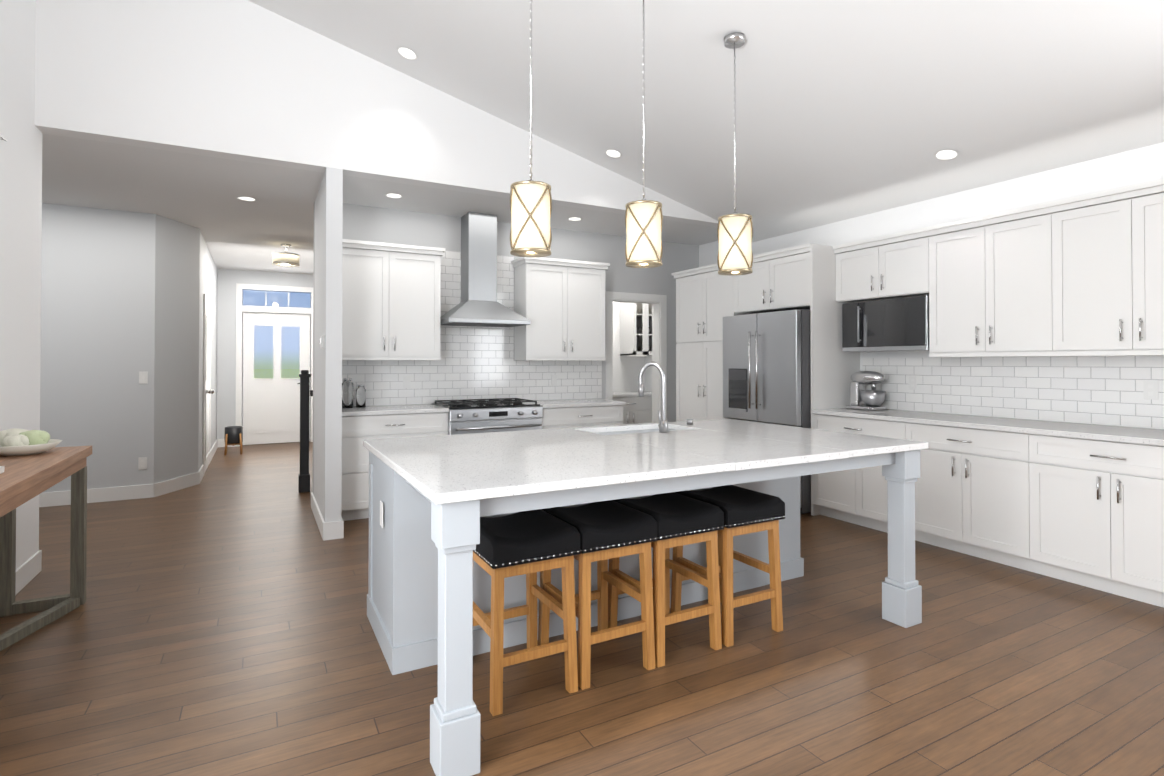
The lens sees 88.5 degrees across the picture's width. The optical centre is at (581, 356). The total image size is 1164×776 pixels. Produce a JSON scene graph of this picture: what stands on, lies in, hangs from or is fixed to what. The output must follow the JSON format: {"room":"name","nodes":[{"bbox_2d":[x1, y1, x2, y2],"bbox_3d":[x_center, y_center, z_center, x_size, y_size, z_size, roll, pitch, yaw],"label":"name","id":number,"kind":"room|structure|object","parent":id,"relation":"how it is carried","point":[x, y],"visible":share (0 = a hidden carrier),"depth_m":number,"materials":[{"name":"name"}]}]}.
{"room":"kitchen","nodes":[
{"label":"kitchen","id":0,"kind":"room"},
{"bbox_2d":[0,0,41,568],"bbox_3d":[-1.286,-0.976,-0.361,0.150,4.600,9.450,0,-1,-28],"label":"wall","id":1,"kind":"structure","parent":0,"point":[20,230],"depth_m":3.50,"materials":[{"name":"white paint"}]},
{"bbox_2d":[15,439,343,594],"bbox_3d":[-0.960,1.291,3.040,7.102,0.130,15.814,0,-1,-38],"label":"baseboard","id":2,"kind":"structure","parent":1,"relation":"attached to","point":[28,570],"depth_m":5.64,"materials":[{"name":"white wood"}]},
{"bbox_2d":[40,203,154,492],"bbox_3d":[-5.562,-0.023,5.276,2.950,2.800,0.150,0,-1,-28],"label":"wall","id":3,"kind":"structure","parent":0,"point":[97,354],"depth_m":5.71,"materials":[{"name":"grey paint"}]},
{"bbox_2d":[138,457,146,469],"bbox_3d":[-4.304,1.043,5.855,0.070,0.120,0.009,0,-1,-28],"label":"electrical outlet","id":4,"kind":"object","parent":3,"relation":"attached to","point":[142,461],"depth_m":5.85,"materials":[{"name":"white plastic"}]},
{"bbox_2d":[139,371,147,383],"bbox_3d":[-4.302,0.203,5.860,0.070,0.120,0.015,0,-1,-28],"label":"light switch","id":5,"kind":"object","parent":3,"relation":"attached to","point":[143,376],"depth_m":5.86,"materials":[{"name":"white plastic"}]},
{"bbox_2d":[154,214,199,483],"bbox_3d":[-4.279,-0.014,6.234,0.129,2.800,0.641,0,-1,3],"label":"wall","id":6,"kind":"structure","parent":0,"point":[176,361],"depth_m":6.21,"materials":[{"name":"grey paint"}]},
{"bbox_2d":[198,230,217,471],"bbox_3d":[-5.062,0.003,7.990,0.150,2.800,3.350,0,-1,-28],"label":"wall","id":7,"kind":"structure","parent":0,"point":[208,278],"depth_m":7.73,"materials":[{"name":"grey paint"}]},
{"bbox_2d":[202,294,210,474],"bbox_3d":[-4.686,0.330,7.468,0.018,2.135,1.050,0,-1,-28],"label":"door frame","id":8,"kind":"structure","parent":7,"relation":"attached to","point":[206,300],"depth_m":7.02,"materials":[{"name":"white wood"}]},
{"bbox_2d":[205,304,214,470],"bbox_3d":[-4.645,0.371,7.490,0.108,2.038,0.872,0,-1,-28],"label":"hall door","id":9,"kind":"structure","parent":7,"relation":"in","point":[208,391],"depth_m":7.40,"materials":[{"name":"white wood"}]},
{"bbox_2d":[217,269,312,438],"bbox_3d":[-4.252,0.024,10.246,3.420,2.800,0.150,0,-1,-28],"label":"wall","id":10,"kind":"structure","parent":0,"point":[228,279],"depth_m":9.45,"materials":[{"name":"grey paint"}]},
{"bbox_2d":[235,283,312,445],"bbox_3d":[-4.989,0.127,9.779,1.170,2.585,0.068,0,-1,-28],"label":"door frame","id":11,"kind":"structure","parent":10,"relation":"attached to","point":[240,308],"depth_m":9.59,"materials":[{"name":"white wood"}]},
{"bbox_2d":[242,312,309,444],"bbox_3d":[-4.986,0.346,9.772,0.976,2.122,0.100,0,-1,-28],"label":"front door","id":12,"kind":"structure","parent":10,"relation":"in","point":[276,353],"depth_m":9.75,"materials":[{"name":"white wood"}]},
{"bbox_2d":[243,290,309,307],"bbox_3d":[-5.003,-0.950,9.815,0.990,0.260,0.030,0,-1,-28],"label":"transom window","id":13,"kind":"structure","parent":10,"relation":"attached to","point":[273,298],"depth_m":9.81,"materials":[{"name":"clear"}]},
{"bbox_2d":[314,167,342,522],"bbox_3d":[-2.121,-0.026,4.970,0.115,2.800,1.040,0,-1,-28],"label":"wall","id":14,"kind":"structure","parent":0,"point":[328,363],"depth_m":4.53,"materials":[{"name":"white paint"}]},
{"bbox_2d":[320,335,324,348],"bbox_3d":[-1.999,-0.114,4.599,0.022,0.110,0.130,0,-1,-28],"label":"thermostat","id":15,"kind":"object","parent":14,"relation":"attached to","point":[322,341],"visible":1,"depth_m":4.55,"materials":[{"name":"white plastic"}]},
{"bbox_2d":[35,0,717,226],"bbox_3d":[-0.750,-2.323,5.226,6.090,1.800,0.150,0,-1,-28],"label":"wall","id":16,"kind":"structure","parent":0,"point":[244,80],"depth_m":4.32,"materials":[{"name":"white paint"}]},
{"bbox_2d":[42,133,717,274],"bbox_3d":[-3.396,-1.462,7.539,8.900,0.120,6.450,0,-1,-28],"label":"ceiling","id":17,"kind":"structure","parent":0,"point":[202,193],"depth_m":5.36,"materials":[{"name":"white paint"}]},
{"bbox_2d":[237,197,256,201],"bbox_3d":[-3.009,-1.419,5.367,0.160,0.004,0.160,0,-1,-28],"label":"recessed light","id":18,"kind":"object","parent":17,"relation":"in","point":[247,199],"visible":0.94,"depth_m":5.38,"materials":[{"name":"white plastic"}]},
{"bbox_2d":[272,244,299,266],"bbox_3d":[-3.696,-1.277,7.461,0.308,0.249,0.308,0,-1,-28],"label":"hall ceiling light","id":19,"kind":"object","parent":17,"relation":"attached to","point":[286,258],"visible":1,"depth_m":7.37,"materials":[{"name":"silver metal"}]},
{"bbox_2d":[384,194,402,198],"bbox_3d":[-1.658,-1.420,5.267,0.160,0.004,0.160,0,-1,-28],"label":"recessed light","id":20,"kind":"object","parent":17,"relation":"in","point":[396,196],"visible":1,"depth_m":5.28,"materials":[{"name":"white plastic"}]},
{"bbox_2d":[567,217,581,220],"bbox_3d":[-0.074,-1.412,6.122,0.160,0.004,0.160,0,-1,-28],"label":"recessed light","id":21,"kind":"object","parent":17,"relation":"in","point":[575,219],"visible":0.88,"depth_m":6.13,"materials":[{"name":"white plastic"}]},
{"bbox_2d":[313,202,698,494],"bbox_3d":[-0.510,-0.011,6.516,4.420,2.800,0.150,0,-1,-28],"label":"wall","id":22,"kind":"structure","parent":0,"point":[374,224],"depth_m":6.67,"materials":[{"name":"grey paint"}]},
{"bbox_2d":[342,250,601,405],"bbox_3d":[-1.045,-0.300,6.139,2.883,1.529,0.007,0,-1,-28],"label":"backsplash","id":23,"kind":"structure","parent":22,"relation":"attached to","point":[476,362],"depth_m":6.09,"materials":[{"name":"tile"}]},
{"bbox_2d":[403,376,410,387],"bbox_3d":[-1.692,0.244,5.778,0.070,0.115,0.004,0,-1,-28],"label":"electrical outlet","id":24,"kind":"object","parent":23,"relation":"attached to","point":[406,381],"depth_m":5.78,"materials":[{"name":"white plastic"}]},
{"bbox_2d":[440,212,529,326],"bbox_3d":[-0.980,-0.864,5.890,0.810,1.101,0.500,0,-1,-28],"label":"range hood","id":25,"kind":"object","parent":22,"relation":"attached to","point":[479,305],"visible":0.98,"depth_m":5.86,"materials":[{"name":"silver metal"}]},
{"bbox_2d":[605,291,666,422],"bbox_3d":[0.612,0.322,7.109,0.850,2.145,0.168,0,-1,-28],"label":"door frame","id":26,"kind":"structure","parent":22,"relation":"attached to","point":[659,328],"depth_m":7.21,"materials":[{"name":"white wood"}]},
{"bbox_2d":[0,441,1163,775],"bbox_3d":[-1.063,1.410,3.402,9.100,0.100,15.900,0,-1,-28],"label":"floor","id":27,"kind":"structure","parent":0,"point":[216,623],"depth_m":2.54,"materials":[{"name":"brown wood"}]},
{"bbox_2d":[0,445,91,650],"bbox_3d":[-2.477,0.920,2.433,0.385,0.859,1.930,0,-1,-28],"label":"console table","id":28,"kind":"object","parent":27,"relation":"on","point":[24,479],"visible":0.85,"depth_m":3.12,"materials":[{"name":"brown wood"}]},
{"bbox_2d":[0,466,4,473],"bbox_3d":[-2.465,0.472,2.324,0.220,0.034,0.380,0,-1,-28],"label":"decorative tray","id":29,"kind":"object","parent":28,"relation":"on","point":[2,468],"visible":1,"depth_m":2.52,"materials":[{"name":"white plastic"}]},
{"bbox_2d":[0,428,61,455],"bbox_3d":[-2.854,0.430,3.046,0.310,0.131,0.310,0,-1,-28],"label":"decorative bowl","id":30,"kind":"object","parent":28,"relation":"on","point":[17,442],"visible":1,"depth_m":3.00,"materials":[{"name":"white ceramic"}]},
{"bbox_2d":[224,426,242,454],"bbox_3d":[-5.064,1.212,8.688,0.230,0.395,0.230,0,-1,-28],"label":"plant stand","id":31,"kind":"object","parent":27,"relation":"on","point":[233,435],"visible":1,"depth_m":8.60,"materials":[{"name":"black metal"}]},
{"bbox_2d":[298,370,312,492],"bbox_3d":[-1.838,0.765,6.706,2.430,1.249,0.110,0,-1,-28],"label":"newel post","id":32,"kind":"object","parent":27,"relation":"on","point":[304,474],"visible":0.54,"depth_m":6.12,"materials":[{"name":"black wood"}]},
{"bbox_2d":[341,411,448,520],"bbox_3d":[-1.755,0.936,5.396,0.931,0.885,0.619,0,-1,-28],"label":"base cabinet","id":33,"kind":"object","parent":27,"relation":"on","point":[360,425],"depth_m":5.02,"materials":[{"name":"white wood"}]},
{"bbox_2d":[342,404,448,414],"bbox_3d":[-1.749,0.475,5.387,0.934,0.033,0.648,0,-1,-28],"label":"countertop","id":34,"kind":"structure","parent":33,"relation":"on","point":[415,409],"depth_m":5.20,"materials":[{"name":"white stone"}]},
{"bbox_2d":[342,378,352,407],"bbox_3d":[-2.104,0.325,5.362,0.100,0.265,0.098,0,-1,-28],"label":"jar","id":35,"kind":"object","parent":34,"relation":"on","point":[347,392],"depth_m":5.32,"materials":[{"name":"clear glass"}]},
{"bbox_2d":[356,385,365,406],"bbox_3d":[-2.018,0.355,5.454,0.084,0.205,0.083,0,-1,-28],"label":"jar","id":36,"kind":"object","parent":34,"relation":"on","point":[360,391],"depth_m":5.42,"materials":[{"name":"clear glass"}]},
{"bbox_2d":[432,398,542,434],"bbox_3d":[-0.914,0.903,5.784,0.910,0.957,0.715,0,-1,-28],"label":"range","id":37,"kind":"object","parent":27,"relation":"on","point":[467,416],"visible":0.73,"depth_m":5.55,"materials":[{"name":"silver metal"}]},
{"bbox_2d":[473,509,579,715],"bbox_3d":[-0.279,1.020,2.523,0.380,0.661,0.472,0,-1,-28],"label":"stool","id":38,"kind":"object","parent":27,"relation":"on","point":[530,544],"visible":0.9,"depth_m":2.38,"materials":[{"name":"brown wood"}]},
{"bbox_2d":[541,407,622,428],"bbox_3d":[-0.128,0.944,6.274,0.931,0.885,0.619,0,-1,-28],"label":"base cabinet","id":39,"kind":"object","parent":27,"relation":"on","point":[553,417],"depth_m":5.99,"materials":[{"name":"white wood"}]},
{"bbox_2d":[529,399,624,406],"bbox_3d":[-0.113,0.483,6.270,0.952,0.033,0.648,0,-1,-28],"label":"countertop","id":40,"kind":"structure","parent":39,"relation":"on","point":[567,402],"depth_m":6.10,"materials":[{"name":"white stone"}]},
{"bbox_2d":[538,500,657,689],"bbox_3d":[0.056,1.022,2.703,0.380,0.661,0.472,0,-1,-28],"label":"stool","id":41,"kind":"object","parent":27,"relation":"on","point":[608,529],"visible":0.77,"depth_m":2.58,"materials":[{"name":"black fabric"}]},
{"bbox_2d":[613,395,651,424],"bbox_3d":[0.472,0.960,7.984,1.250,0.885,0.601,0,-1,-28],"label":"base cabinet","id":42,"kind":"object","parent":27,"relation":"on","point":[637,409],"depth_m":7.78,"materials":[{"name":"white wood"}]},
{"bbox_2d":[613,391,651,398],"bbox_3d":[0.467,0.499,7.975,1.270,0.033,0.620,0,-1,-28],"label":"countertop","id":43,"kind":"structure","parent":42,"relation":"on","point":[616,395],"depth_m":7.81,"materials":[{"name":"white stone"}]},
{"bbox_2d":[365,427,921,775],"bbox_3d":[0.304,0.913,3.101,2.484,0.887,1.447,0,-1,-28],"label":"kitchen island","id":44,"kind":"object","parent":27,"relation":"on","point":[425,580],"depth_m":2.64,"materials":[{"name":"painted wood"},{"name":"quartz"}]},
{"bbox_2d":[363,427,734,506],"bbox_3d":[-0.266,0.450,2.794,1.226,0.032,1.485,0,-1,-28],"label":"island countertop","id":45,"kind":"structure","parent":44,"relation":"on","point":[469,468],"depth_m":2.44,"materials":[{"name":"white stone"}]},
{"bbox_2d":[668,419,927,458],"bbox_3d":[1.148,0.457,3.558,0.610,0.032,1.485,0,-1,-28],"label":"island countertop","id":46,"kind":"structure","parent":44,"relation":"on","point":[854,446],"depth_m":3.25,"materials":[{"name":"white stone"}]},
{"bbox_2d":[638,361,692,432],"bbox_3d":[0.566,0.235,3.684,0.539,0.413,0.357,0,-1,-28],"label":"faucet","id":47,"kind":"object","parent":46,"relation":"on","point":[663,425],"visible":1,"depth_m":3.48,"materials":[{"name":"silver metal"}]},
{"bbox_2d":[608,492,723,666],"bbox_3d":[0.386,1.024,2.881,0.380,0.661,0.472,0,-1,-28],"label":"stool","id":48,"kind":"object","parent":27,"relation":"on","point":[681,520],"visible":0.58,"depth_m":2.76,"materials":[{"name":"black fabric"}]},
{"bbox_2d":[672,263,727,421],"bbox_3d":[1.563,0.207,6.636,0.654,2.364,0.995,0,-1,-28],"label":"tall cabinet","id":49,"kind":"object","parent":27,"relation":"on","point":[709,297],"depth_m":6.52,"materials":[{"name":"white wood"}]},
{"bbox_2d":[671,485,784,646],"bbox_3d":[0.733,1.025,3.069,0.380,0.661,0.472,0,-1,-28],"label":"stool","id":50,"kind":"object","parent":27,"relation":"on","point":[746,511],"visible":0.65,"depth_m":2.95,"materials":[{"name":"brown wood"}]},
{"bbox_2d":[723,309,810,513],"bbox_3d":[1.933,0.476,5.723,0.810,1.770,0.936,0,-1,-28],"label":"refrigerator","id":51,"kind":"object","parent":27,"relation":"on","point":[767,367],"visible":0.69,"depth_m":5.41,"materials":[{"name":"grey metal"}]},
{"bbox_2d":[728,243,859,515],"bbox_3d":[2.033,0.199,5.766,0.654,2.364,0.983,0,-1,-28],"label":"tall cabinet","id":52,"kind":"object","parent":27,"relation":"on","point":[803,276],"depth_m":5.34,"materials":[{"name":"white wood"}]},
{"bbox_2d":[813,416,902,532],"bbox_3d":[2.479,0.932,4.959,0.629,0.885,0.844,0,-1,-28],"label":"base cabinet","id":53,"kind":"object","parent":27,"relation":"on","point":[858,496],"depth_m":4.82,"materials":[{"name":"white wood"}]},
{"bbox_2d":[903,424,1026,569],"bbox_3d":[2.872,0.925,4.232,0.629,0.885,0.810,0,-1,-28],"label":"base cabinet","id":54,"kind":"object","parent":27,"relation":"on","point":[971,493],"depth_m":4.03,"materials":[{"name":"white wood"}]},
{"bbox_2d":[1023,432,1163,607],"bbox_3d":[3.257,0.918,3.518,0.629,0.885,0.811,0,-1,-28],"label":"base cabinet","id":55,"kind":"object","parent":27,"relation":"on","point":[1082,504],"depth_m":3.43,"materials":[{"name":"white wood"}]},
{"bbox_2d":[811,408,1163,447],"bbox_3d":[3.239,0.457,3.526,0.658,0.033,4.093,0,-1,-28],"label":"countertop","id":56,"kind":"structure","parent":55,"relation":"on","point":[1117,434],"depth_m":3.93,"materials":[{"name":"white stone"}]},
{"bbox_2d":[846,371,885,410],"bbox_3d":[2.485,0.287,5.199,0.200,0.337,0.330,0,-1,-28],"label":"stand mixer","id":57,"kind":"object","parent":56,"relation":"on","point":[873,399],"visible":1,"depth_m":5.14,"materials":[{"name":"silver metal"}]},
{"bbox_2d":[613,302,644,391],"bbox_3d":[0.037,0.004,8.187,1.870,2.800,0.150,0,-1,-28],"label":"wall","id":58,"kind":"structure","parent":0,"point":[626,369],"depth_m":8.37,"materials":[{"name":"white paint"}]},
{"bbox_2d":[248,0,1163,241],"bbox_3d":[1.460,-2.173,1.133,6.450,1.762,9.450,0,-1,-28],"label":"ceiling","id":59,"kind":"structure","parent":0,"point":[847,109],"depth_m":3.97,"materials":[{"name":"white paint"}]},
{"bbox_2d":[396,47,417,60],"bbox_3d":[-1.311,-2.273,4.479,0.155,0.039,0.160,0,-1,-28],"label":"recessed light","id":60,"kind":"object","parent":59,"relation":"in","point":[403,52],"visible":1,"depth_m":4.48,"materials":[{"name":"white plastic"}]},
{"bbox_2d":[510,0,551,257],"bbox_3d":[-0.251,-1.372,2.935,0.205,1.734,0.207,0,-1,-28],"label":"pendant light","id":61,"kind":"object","parent":59,"relation":"hanging from","point":[530,211],"visible":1,"depth_m":2.85,"materials":[{"name":"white glass"}]},
{"bbox_2d":[605,149,621,157],"bbox_3d":[0.280,-1.813,5.335,0.155,0.039,0.160,0,-1,-28],"label":"recessed light","id":62,"kind":"object","parent":59,"relation":"in","point":[611,153],"visible":1,"depth_m":5.34,"materials":[{"name":"white plastic"}]},
{"bbox_2d":[625,0,662,267],"bbox_3d":[0.338,-1.284,3.275,0.205,1.564,0.207,0,-1,-28],"label":"pendant light","id":63,"kind":"object","parent":59,"relation":"hanging from","point":[643,227],"visible":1,"depth_m":3.19,"materials":[{"name":"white glass"}]},
{"bbox_2d":[717,32,752,275],"bbox_3d":[0.911,-1.201,3.561,0.206,1.404,0.206,0,-1,-28],"label":"pendant light","id":64,"kind":"object","parent":59,"relation":"hanging from","point":[735,237],"visible":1,"depth_m":3.49,"materials":[{"name":"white glass"}]},
{"bbox_2d":[934,149,958,160],"bbox_3d":[2.599,-1.440,4.263,0.155,0.039,0.160,0,-1,-28],"label":"recessed light","id":65,"kind":"object","parent":59,"relation":"in","point":[942,155],"visible":1,"depth_m":4.27,"materials":[{"name":"white plastic"}]},
{"bbox_2d":[644,142,1163,428],"bbox_3d":[3.587,-0.837,3.747,0.150,4.400,12.050,0,-1,-28],"label":"wall","id":66,"kind":"structure","parent":0,"point":[1129,168],"depth_m":4.60,"materials":[{"name":"white paint"}]},
{"bbox_2d":[620,302,651,355],"bbox_3d":[0.786,-0.423,8.309,0.400,0.822,0.350,0,-1,-28],"label":"wall cabinet","id":67,"kind":"object","parent":66,"relation":"attached to","point":[635,329],"visible":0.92,"depth_m":8.15,"materials":[{"name":"white wood"}]},
{"bbox_2d":[833,228,924,302],"bbox_3d":[2.596,-0.493,5.035,0.364,0.996,0.845,0,-1,-28],"label":"upper cabinet","id":68,"kind":"object","parent":66,"relation":"attached to","point":[887,266],"depth_m":4.95,"materials":[{"name":"white wood"}]},
{"bbox_2d":[842,295,928,351],"bbox_3d":[2.606,-0.265,5.027,0.351,0.430,0.765,0,-1,-28],"label":"microwave","id":69,"kind":"object","parent":68,"relation":"attached to","point":[892,324],"visible":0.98,"depth_m":4.92,"materials":[{"name":"silver metal"}]},
{"bbox_2d":[921,203,1044,356],"bbox_3d":[2.989,-0.499,4.307,0.364,0.996,0.810,0,-1,-28],"label":"upper cabinet","id":70,"kind":"object","parent":66,"relation":"attached to","point":[983,277],"depth_m":4.22,"materials":[{"name":"white wood"}]},
{"bbox_2d":[863,356,1163,428],"bbox_3d":[3.530,0.217,3.672,0.010,0.448,4.061,0,-1,-28],"label":"backsplash","id":71,"kind":"structure","parent":66,"relation":"attached to","point":[1103,390],"depth_m":4.26,"materials":[{"name":"tile"}]},
{"bbox_2d":[1143,381,1157,399],"bbox_3d":[3.514,0.205,3.692,0.005,0.115,0.070,0,-1,-28],"label":"electrical outlet","id":72,"kind":"object","parent":71,"relation":"attached to","point":[1150,389],"depth_m":3.69,"materials":[{"name":"white plastic"}]},
{"bbox_2d":[1045,179,1163,356],"bbox_3d":[3.374,-0.506,3.595,0.364,0.996,0.810,0,-1,-28],"label":"upper cabinet","id":73,"kind":"object","parent":66,"relation":"attached to","point":[1082,275],"depth_m":3.63,"materials":[{"name":"white wood"}]}
]}

